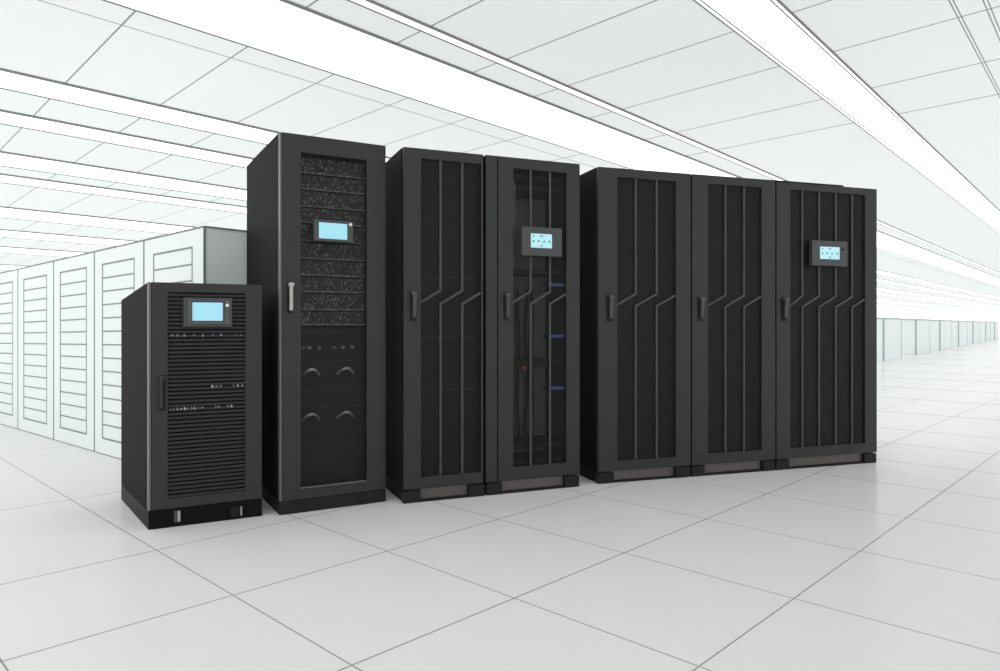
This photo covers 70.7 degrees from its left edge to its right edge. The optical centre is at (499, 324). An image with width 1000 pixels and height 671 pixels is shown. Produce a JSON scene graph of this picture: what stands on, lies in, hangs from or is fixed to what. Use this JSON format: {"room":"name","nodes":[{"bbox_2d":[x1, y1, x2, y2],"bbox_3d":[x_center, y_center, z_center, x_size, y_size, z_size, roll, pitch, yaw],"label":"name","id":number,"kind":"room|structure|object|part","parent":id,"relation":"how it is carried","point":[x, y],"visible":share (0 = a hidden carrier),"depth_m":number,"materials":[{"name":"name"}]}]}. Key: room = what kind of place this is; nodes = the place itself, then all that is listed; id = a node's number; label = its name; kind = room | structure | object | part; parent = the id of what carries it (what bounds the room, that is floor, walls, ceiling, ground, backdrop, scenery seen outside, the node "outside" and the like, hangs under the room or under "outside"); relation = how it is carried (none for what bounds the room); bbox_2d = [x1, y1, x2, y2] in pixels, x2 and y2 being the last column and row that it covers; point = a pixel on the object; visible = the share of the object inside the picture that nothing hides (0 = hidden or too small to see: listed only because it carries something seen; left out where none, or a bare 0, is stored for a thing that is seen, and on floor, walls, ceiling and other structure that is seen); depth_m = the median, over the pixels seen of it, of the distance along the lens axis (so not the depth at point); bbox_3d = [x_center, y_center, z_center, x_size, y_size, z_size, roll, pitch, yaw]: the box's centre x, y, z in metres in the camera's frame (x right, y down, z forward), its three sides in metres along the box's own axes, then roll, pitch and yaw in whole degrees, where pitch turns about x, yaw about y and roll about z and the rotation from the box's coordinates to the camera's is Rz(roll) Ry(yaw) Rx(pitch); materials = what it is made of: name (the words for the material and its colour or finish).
{"room":"server room","nodes":[
{"label":"server room","id":0,"kind":"room"},
{"bbox_2d":[0,334,999,670],"bbox_3d":[13.967,1.060,55.038,116.195,0.120,117.963,0,0,0],"label":"floor","id":1,"kind":"structure","parent":0,"point":[892,563],"depth_m":2.83,"materials":[{"name":"tile"}]},
{"bbox_2d":[0,269,17,428],"bbox_3d":[-4.673,0.230,7.389,0.882,1.541,0.902,0,0,40],"label":"rack","id":2,"kind":"object","parent":1,"relation":"on","point":[8,279],"visible":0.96,"depth_m":6.93,"materials":[{"name":"white metal"}]},
{"bbox_3d":[-4.962,0.230,7.047,0.582,1.312,0.006,0,0,40],"label":"slot frame","id":3,"kind":"part","parent":2,"relation":"part of","materials":[{"name":"white metal"}]},
{"bbox_2d":[18,260,53,439],"bbox_3d":[-3.965,0.218,6.793,0.952,1.564,0.902,0,0,40],"label":"rack","id":4,"kind":"object","parent":1,"relation":"on","point":[35,282],"visible":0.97,"depth_m":6.43,"materials":[{"name":"white metal"}]},
{"bbox_3d":[-4.254,0.218,6.451,0.628,1.332,0.006,0,0,40],"label":"slot frame","id":5,"kind":"part","parent":4,"relation":"part of","materials":[{"name":"white metal"}]},
{"bbox_2d":[54,251,94,451],"bbox_3d":[-3.254,0.208,6.194,0.892,1.584,0.902,0,0,40],"label":"rack","id":6,"kind":"object","parent":1,"relation":"on","point":[73,275],"visible":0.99,"depth_m":5.83,"materials":[{"name":"white metal"}]},
{"bbox_3d":[-3.543,0.208,5.851,0.589,1.350,0.006,0,0,40],"label":"slot frame","id":7,"kind":"part","parent":6,"relation":"part of","materials":[{"name":"white metal"}]},
{"bbox_2d":[94,239,143,459],"bbox_3d":[-2.570,0.197,5.617,0.882,1.605,0.902,0,0,40],"label":"rack","id":8,"kind":"object","parent":1,"relation":"on","point":[119,269],"visible":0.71,"depth_m":5.36,"materials":[{"name":"white metal"}]},
{"bbox_3d":[-2.858,0.197,5.275,0.582,1.367,0.006,0,0,40],"label":"slot frame","id":9,"kind":"part","parent":8,"relation":"part of","materials":[{"name":"white metal"}]},
{"bbox_2d":[121,282,261,529],"bbox_3d":[-1.703,0.395,3.857,0.530,1.210,0.864,0,0,-37],"label":"cabinet","id":10,"kind":"object","parent":1,"relation":"on","point":[191,353],"visible":1,"depth_m":3.57,"materials":[{"name":"metal"}]},
{"bbox_3d":[-1.718,0.349,3.450,0.010,1.118,0.034,0,0,-37],"label":"corner trim","id":11,"kind":"part","parent":10,"relation":"part of","materials":[{"name":"grey metal"}]},
{"bbox_3d":[-1.654,0.328,3.449,0.026,0.160,0.024,0,0,-28],"label":"handle","id":12,"kind":"part","parent":10,"relation":"part of","materials":[{"name":"black metal"}]},
{"bbox_3d":[-1.600,0.948,3.495,0.030,0.056,0.006,0,0,-29],"label":"latch plate","id":13,"kind":"part","parent":10,"relation":"part of","materials":[{"name":"silver metal"}]},
{"bbox_3d":[-1.511,0.357,3.611,0.443,1.046,0.020,0,0,-28],"label":"panel","id":14,"kind":"part","parent":10,"relation":"part of","materials":[{"name":"black metal"}]},
{"bbox_3d":[-1.484,0.348,3.572,0.362,1.015,0.016,0,0,-28],"label":"louvre panel","id":15,"kind":"part","parent":10,"relation":"part of","materials":[{"name":"black metal"}]},
{"bbox_3d":[-1.472,-0.064,3.549,0.231,0.146,0.030,0,0,-28],"label":"display panel","id":16,"kind":"part","parent":10,"relation":"part of","materials":[{"name":"grey plastic"}]},
{"bbox_3d":[-1.363,0.959,3.623,0.047,0.050,0.006,0,0,-28],"label":"latch plate","id":17,"kind":"part","parent":10,"relation":"part of","materials":[{"name":"black metal"}]},
{"bbox_2d":[144,226,246,284],"bbox_3d":[-1.900,0.187,5.053,0.854,1.626,0.902,0,0,40],"label":"rack","id":18,"kind":"object","parent":1,"relation":"on","point":[202,254],"visible":0.19,"depth_m":4.60,"materials":[{"name":"white metal"}]},
{"bbox_3d":[-2.189,0.187,4.711,0.562,1.385,0.006,0,0,40],"label":"slot frame","id":19,"kind":"part","parent":18,"relation":"part of","materials":[{"name":"white metal"}]},
{"bbox_3d":[-2.189,0.191,4.712,0.841,1.606,0.004,0,0,40],"label":"door","id":20,"kind":"part","parent":18,"relation":"part of","materials":[{"name":"white metal"}]},
{"bbox_2d":[247,132,385,514],"bbox_3d":[-1.124,-0.008,4.230,0.591,2.016,0.966,0,0,-30],"label":"tall cabinet","id":21,"kind":"object","parent":1,"relation":"on","point":[316,206],"visible":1,"depth_m":3.87,"materials":[{"name":"black metal"}]},
{"bbox_3d":[-1.159,-0.043,3.714,0.010,1.941,0.033,0,0,-30],"label":"corner trim","id":22,"kind":"part","parent":21,"relation":"part of","materials":[{"name":"black metal"}]},
{"bbox_3d":[-1.099,-0.149,3.707,0.028,0.148,0.030,0,0,-30],"label":"handle","id":23,"kind":"part","parent":21,"relation":"part of","materials":[{"name":"metal"}]},
{"bbox_3d":[-1.054,0.965,3.760,0.050,0.046,0.011,0,0,-30],"label":"lock plate","id":24,"kind":"part","parent":21,"relation":"part of","materials":[{"name":"black metal"}]},
{"bbox_3d":[-0.943,0.458,3.911,0.500,0.885,0.020,0,0,-30],"label":"panel","id":25,"kind":"part","parent":21,"relation":"part of","materials":[{"name":"black metal"}]},
{"bbox_3d":[-0.905,-0.508,3.823,0.216,0.116,0.030,0,0,-30],"label":"display panel","id":26,"kind":"part","parent":21,"relation":"part of","materials":[{"name":"blue glass"}]},
{"bbox_3d":[-0.909,-0.023,3.856,0.363,1.790,0.002,0,0,-30],"label":"panel","id":27,"kind":"part","parent":21,"relation":"part of","materials":[{"name":"black metal"}]},
{"bbox_3d":[-0.759,0.965,3.929,0.050,0.046,0.011,0,0,-30],"label":"lock plate","id":28,"kind":"part","parent":21,"relation":"part of","materials":[{"name":"black metal"}]},
{"bbox_2d":[386,147,484,503],"bbox_3d":[-0.487,0.002,4.451,0.495,1.997,0.984,0,0,-22],"label":"tall cabinet","id":29,"kind":"object","parent":1,"relation":"on","point":[434,198],"visible":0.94,"depth_m":4.07,"materials":[{"name":"black metal"}]},
{"bbox_3d":[-0.480,-0.115,3.938,0.032,0.146,0.031,0,0,-22],"label":"handle","id":30,"kind":"part","parent":29,"relation":"part of","materials":[{"name":"black metal"}]},
{"bbox_3d":[-0.325,0.994,4.057,0.286,0.012,0.048,0,0,-22],"label":"rail","id":31,"kind":"part","parent":29,"relation":"part of","materials":[{"name":"grey metal"}]},
{"bbox_3d":[-0.329,0.958,4.068,0.454,0.059,0.028,0,0,-22],"label":"kick panel","id":32,"kind":"part","parent":29,"relation":"part of","materials":[{"name":"grey metal"}]},
{"bbox_3d":[-0.355,-0.038,4.129,0.434,1.857,0.020,0,0,-22],"label":"panel","id":33,"kind":"part","parent":29,"relation":"part of","materials":[{"name":"black metal"}]},
{"bbox_3d":[-0.283,-0.041,4.056,0.361,1.795,0.002,0,0,-22],"label":"panel","id":34,"kind":"part","parent":29,"relation":"part of","materials":[{"name":"black metal"}]},
{"bbox_2d":[483,155,579,495],"bbox_3d":[0.036,0.002,4.656,0.624,1.997,0.964,0,0,-22],"label":"tall cabinet","id":35,"kind":"object","parent":1,"relation":"on","point":[531,208],"visible":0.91,"depth_m":4.27,"materials":[{"name":"black metal"}]},
{"bbox_3d":[0.044,-0.117,4.155,0.029,0.140,0.031,0,0,-22],"label":"handle","id":36,"kind":"part","parent":35,"relation":"part of","materials":[{"name":"black metal"}]},
{"bbox_3d":[0.085,-0.035,4.571,0.470,1.850,0.020,0,0,-22],"label":"panel","id":37,"kind":"part","parent":35,"relation":"part of","materials":[{"name":"black glass"}]},
{"bbox_3d":[0.191,0.958,4.283,0.584,0.059,0.028,0,0,-22],"label":"kick panel","id":38,"kind":"part","parent":35,"relation":"part of","materials":[{"name":"grey metal"}]},
{"bbox_3d":[0.195,0.994,4.272,0.416,0.012,0.048,0,0,-22],"label":"rail","id":39,"kind":"part","parent":35,"relation":"part of","materials":[{"name":"black metal"}]},
{"bbox_2d":[513,451,563,463],"bbox_3d":[0.154,0.830,4.410,0.485,0.020,0.250,0,0,-22],"label":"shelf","id":40,"kind":"object","parent":35,"relation":"attached to","point":[537,451],"depth_m":4.37,"materials":[{"name":"black metal"}]},
{"bbox_2d":[513,435,563,448],"bbox_3d":[0.154,0.732,4.410,0.485,0.030,0.250,0,0,-22],"label":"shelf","id":41,"kind":"object","parent":35,"relation":"attached to","point":[557,438],"depth_m":4.37,"materials":[{"name":"black metal"}]},
{"bbox_2d":[513,358,563,366],"bbox_3d":[0.154,0.233,4.410,0.485,0.034,0.250,0,0,-22],"label":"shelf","id":42,"kind":"object","parent":35,"relation":"attached to","point":[546,360],"depth_m":4.33,"materials":[{"name":"black metal"}]},
{"bbox_2d":[513,269,563,276],"bbox_3d":[0.154,-0.326,4.410,0.485,0.028,0.250,0,0,-22],"label":"shelf","id":43,"kind":"object","parent":35,"relation":"attached to","point":[525,271],"depth_m":4.35,"materials":[{"name":"black metal"}]},
{"bbox_2d":[513,174,563,187],"bbox_3d":[0.154,-0.895,4.410,0.485,0.030,0.250,0,0,-22],"label":"shelf","id":44,"kind":"object","parent":35,"relation":"attached to","point":[525,178],"depth_m":4.35,"materials":[{"name":"black metal"}]},
{"bbox_3d":[0.238,-0.043,4.271,0.353,1.775,0.002,0,0,-23],"label":"panel","id":45,"kind":"part","parent":35,"relation":"part of","materials":[{"name":"black glass"}]},
{"bbox_2d":[515,185,563,199],"bbox_3d":[0.154,-0.830,4.410,0.485,0.028,0.250,0,0,-22],"label":"shelf","id":46,"kind":"object","parent":35,"relation":"attached to","point":[557,195],"depth_m":4.37,"materials":[{"name":"black metal"}]},
{"bbox_3d":[0.247,-0.499,4.240,0.266,0.172,0.034,0,0,-22],"label":"display panel","id":47,"kind":"part","parent":35,"relation":"part of","materials":[{"name":"grey plastic"}]},
{"bbox_2d":[547,283,563,286],"bbox_3d":[0.341,-0.248,4.366,0.115,0.018,0.074,0,0,-22],"label":"tray","id":48,"kind":"object","parent":35,"relation":"on","point":[548,284],"depth_m":4.32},
{"bbox_2d":[579,167,690,483],"bbox_3d":[0.801,0.002,4.941,0.676,1.996,0.934,0,0,-18],"label":"tall cabinet","id":49,"kind":"object","parent":1,"relation":"on","point":[635,225],"visible":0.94,"depth_m":4.56,"materials":[{"name":"black metal"}]},
{"bbox_3d":[0.698,-0.115,4.433,0.037,0.144,0.031,0,0,-18],"label":"handle","id":50,"kind":"part","parent":49,"relation":"part of","materials":[{"name":"black metal"}]},
{"bbox_3d":[0.922,0.958,4.572,0.636,0.059,0.028,0,0,-18],"label":"kick panel","id":51,"kind":"part","parent":49,"relation":"part of","materials":[{"name":"grey metal"}]},
{"bbox_3d":[0.926,0.994,4.560,0.446,0.012,0.048,0,0,-18],"label":"rail","id":52,"kind":"part","parent":49,"relation":"part of","materials":[{"name":"grey metal"}]},
{"bbox_3d":[0.902,-0.038,4.634,0.616,1.856,0.020,0,0,-18],"label":"panel","id":53,"kind":"part","parent":49,"relation":"part of","materials":[{"name":"black metal"}]},
{"bbox_3d":[0.942,-0.037,4.547,0.423,1.797,0.002,0,0,-18],"label":"panel","id":54,"kind":"part","parent":49,"relation":"part of","materials":[{"name":"black metal"}]},
{"bbox_2d":[688,174,774,476],"bbox_3d":[1.451,0.002,5.128,0.667,1.996,0.884,0,0,-18],"label":"tall cabinet","id":55,"kind":"object","parent":1,"relation":"on","point":[733,218],"visible":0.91,"depth_m":4.77,"materials":[{"name":"black metal"}]},
{"bbox_3d":[1.330,-0.116,4.639,0.036,0.135,0.031,0,0,-18],"label":"handle","id":56,"kind":"part","parent":55,"relation":"part of","materials":[{"name":"black metal"}]},
{"bbox_3d":[1.564,0.958,4.782,0.627,0.059,0.028,0,0,-18],"label":"kick panel","id":57,"kind":"part","parent":55,"relation":"part of","materials":[{"name":"grey metal"}]},
{"bbox_3d":[1.568,0.994,4.770,0.458,0.012,0.048,0,0,-18],"label":"rail","id":58,"kind":"part","parent":55,"relation":"part of","materials":[{"name":"grey metal"}]},
{"bbox_3d":[1.544,-0.038,4.844,0.607,1.856,0.020,0,0,-18],"label":"panel","id":59,"kind":"part","parent":55,"relation":"part of","materials":[{"name":"black metal"}]},
{"bbox_3d":[1.578,-0.042,4.756,0.424,1.788,0.002,0,0,-18],"label":"panel","id":60,"kind":"part","parent":55,"relation":"part of","materials":[{"name":"black metal"}]},
{"bbox_2d":[772,180,876,469],"bbox_3d":[2.193,0.002,5.368,0.886,1.996,0.888,0,0,-18],"label":"tall cabinet","id":61,"kind":"object","parent":1,"relation":"on","point":[826,234],"visible":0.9,"depth_m":5.01,"materials":[{"name":"black metal"}]},
{"bbox_3d":[1.966,-0.117,4.847,0.040,0.135,0.031,0,0,-18],"label":"handle","id":62,"kind":"part","parent":61,"relation":"part of","materials":[{"name":"black metal"}]},
{"bbox_3d":[2.042,-0.992,5.339,0.580,0.008,0.850,0,0,-18],"label":"lid","id":63,"kind":"part","parent":61,"relation":"part of","materials":[{"name":"black metal"}]},
{"bbox_3d":[2.285,-0.034,5.087,0.826,1.848,0.020,0,0,-18],"label":"panel","id":64,"kind":"part","parent":61,"relation":"part of","materials":[{"name":"black metal"}]},
{"bbox_3d":[2.310,0.994,5.013,0.656,0.012,0.048,0,0,-18],"label":"rail","id":65,"kind":"part","parent":61,"relation":"part of","materials":[{"name":"black metal"}]},
{"bbox_3d":[2.318,-0.043,4.998,0.654,1.789,0.002,0,0,-18],"label":"panel","id":66,"kind":"part","parent":61,"relation":"part of","materials":[{"name":"black metal"}]},
{"bbox_3d":[2.311,-0.502,4.962,0.309,0.176,0.034,0,0,-18],"label":"display panel","id":67,"kind":"part","parent":61,"relation":"part of","materials":[{"name":"grey plastic"}]},
{"bbox_3d":[2.306,0.958,5.024,0.846,0.059,0.028,0,0,-18],"label":"kick panel","id":68,"kind":"part","parent":61,"relation":"part of","materials":[{"name":"grey metal"}]},
{"bbox_2d":[877,318,901,360],"bbox_3d":[10.804,0.400,20.982,1.608,1.200,2.596,0,0,39],"label":"cabinet","id":69,"kind":"object","parent":1,"relation":"on","point":[889,330],"visible":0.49,"depth_m":20.07,"materials":[{"name":"white metal"}]},
{"bbox_2d":[902,319,929,354],"bbox_3d":[14.198,0.400,25.169,1.608,1.200,2.956,0,0,39],"label":"cabinet","id":70,"kind":"object","parent":1,"relation":"on","point":[915,332],"visible":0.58,"depth_m":23.75,"materials":[{"name":"white metal"}]},
{"bbox_2d":[930,320,951,349],"bbox_3d":[17.839,0.400,29.659,1.608,1.200,3.476,0,0,39],"label":"cabinet","id":71,"kind":"object","parent":1,"relation":"on","point":[940,330],"visible":0.47,"depth_m":28.03,"materials":[{"name":"white metal"}]},
{"bbox_2d":[952,321,967,346],"bbox_3d":[21.535,0.400,34.219,1.608,1.200,3.416,0,0,39],"label":"cabinet","id":72,"kind":"object","parent":1,"relation":"on","point":[959,328],"visible":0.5,"depth_m":32.60,"materials":[{"name":"white metal"}]},
{"bbox_2d":[968,321,979,343],"bbox_3d":[25.500,0.400,39.109,1.608,1.200,3.686,0,0,39],"label":"cabinet","id":73,"kind":"object","parent":1,"relation":"on","point":[973,326],"visible":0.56,"depth_m":37.32,"materials":[{"name":"white metal"}]},
{"bbox_2d":[980,322,990,341],"bbox_3d":[29.780,0.400,44.387,1.608,1.200,3.076,0,0,39],"label":"cabinet","id":74,"kind":"object","parent":1,"relation":"on","point":[985,327],"visible":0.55,"depth_m":42.87,"materials":[{"name":"white metal"}]},
{"bbox_2d":[991,322,997,339],"bbox_3d":[33.546,0.400,49.032,1.608,1.200,2.416,0,0,39],"label":"cabinet","id":75,"kind":"object","parent":1,"relation":"on","point":[994,325],"visible":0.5,"depth_m":47.72,"materials":[{"name":"white metal"}]},
{"bbox_2d":[0,0,999,310],"bbox_3d":[6.661,-2.000,71.960,139.413,0.001,153.008,0,0,0],"label":"ceiling","id":76,"kind":"structure","parent":0,"point":[673,65],"depth_m":6.17,"materials":[{"name":"white paint"}]},
{"bbox_2d":[0,264,26,269],"bbox_3d":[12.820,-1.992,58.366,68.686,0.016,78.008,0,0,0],"label":"strip light","id":77,"kind":"object","parent":76,"relation":"attached to","point":[2,266],"visible":0.02,"depth_m":23.96,"materials":[{"name":"white plastic"}]},
{"bbox_2d":[0,206,194,233],"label":"strip light","id":78,"kind":"object","parent":76,"relation":"attached to","point":[61,218],"depth_m":13.41,"materials":[{"name":"white plastic"}]},
{"bbox_2d":[0,151,246,200],"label":"strip light","id":79,"kind":"object","parent":76,"relation":"attached to","point":[41,164],"depth_m":9.37,"materials":[{"name":"white plastic"}]},
{"bbox_2d":[0,173,246,213],"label":"strip light","id":80,"kind":"object","parent":76,"relation":"attached to","point":[71,187],"depth_m":10.66,"materials":[{"name":"white plastic"}]},
{"bbox_2d":[0,109,253,167],"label":"strip light","id":81,"kind":"object","parent":76,"relation":"attached to","point":[31,122],"depth_m":7.51,"materials":[{"name":"white plastic"}]},
{"bbox_2d":[0,68,278,144],"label":"strip light","id":82,"kind":"object","parent":76,"relation":"attached to","point":[25,83],"depth_m":6.41,"materials":[{"name":"white plastic"}]},
{"bbox_2d":[0,246,899,309],"bbox_3d":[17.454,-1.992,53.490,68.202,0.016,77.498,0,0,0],"label":"strip light","id":83,"kind":"object","parent":76,"relation":"attached to","point":[3,249],"visible":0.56,"depth_m":19.33,"materials":[{"name":"white plastic"}]},
{"bbox_2d":[0,229,926,308],"bbox_3d":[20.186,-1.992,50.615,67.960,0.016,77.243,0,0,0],"label":"strip light","id":84,"kind":"object","parent":76,"relation":"attached to","point":[5,233],"visible":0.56,"depth_m":16.20,"materials":[{"name":"white plastic"}]},
{"bbox_2d":[102,0,999,286],"bbox_3d":[29.864,-1.992,40.431,0.831,0.016,101.484,0,0,41],"label":"recessed light","id":85,"kind":"object","parent":76,"relation":"in","point":[286,29],"visible":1,"depth_m":5.62,"materials":[{"name":"white plastic"}]},
{"bbox_2d":[347,0,786,180],"bbox_3d":[1.503,-1.992,6.993,0.124,0.016,7.245,0,0,41],"label":"recessed light","id":86,"kind":"object","parent":76,"relation":"in","point":[400,17],"depth_m":5.57,"materials":[{"name":"white plastic"}]},
{"bbox_2d":[693,0,999,233],"bbox_3d":[31.589,-1.992,38.616,0.390,0.016,101.444,0,0,41],"label":"recessed light","id":87,"kind":"object","parent":76,"relation":"in","point":[769,26],"visible":1,"depth_m":5.83,"materials":[{"name":"white plastic"}]},
{"bbox_3d":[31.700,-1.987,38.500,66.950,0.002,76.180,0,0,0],"label":"frame rail","id":88,"kind":"part","parent":87,"relation":"part of","materials":[{"name":"white metal"}]},
{"bbox_3d":[31.721,-1.992,38.478,0.009,0.016,101.410,0,0,41],"label":"frame rail","id":89,"kind":"part","parent":87,"relation":"part of","materials":[{"name":"white metal"}]},
{"bbox_2d":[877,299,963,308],"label":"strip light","id":90,"kind":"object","parent":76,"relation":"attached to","point":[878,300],"depth_m":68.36,"materials":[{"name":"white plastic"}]},
{"bbox_2d":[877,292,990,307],"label":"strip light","id":91,"kind":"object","parent":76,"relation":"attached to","point":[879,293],"depth_m":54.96,"materials":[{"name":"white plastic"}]},
{"bbox_2d":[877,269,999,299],"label":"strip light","id":92,"kind":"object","parent":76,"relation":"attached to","point":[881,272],"depth_m":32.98,"materials":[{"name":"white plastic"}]},
{"bbox_2d":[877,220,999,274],"bbox_3d":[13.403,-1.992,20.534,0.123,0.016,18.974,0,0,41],"label":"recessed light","id":93,"kind":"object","parent":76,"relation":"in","point":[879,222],"depth_m":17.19,"materials":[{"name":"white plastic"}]},
{"bbox_2d":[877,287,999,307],"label":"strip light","id":94,"kind":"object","parent":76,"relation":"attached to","point":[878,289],"depth_m":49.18,"materials":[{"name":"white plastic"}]},
{"bbox_2d":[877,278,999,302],"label":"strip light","id":95,"kind":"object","parent":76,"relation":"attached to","point":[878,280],"depth_m":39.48,"materials":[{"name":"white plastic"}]}
]}

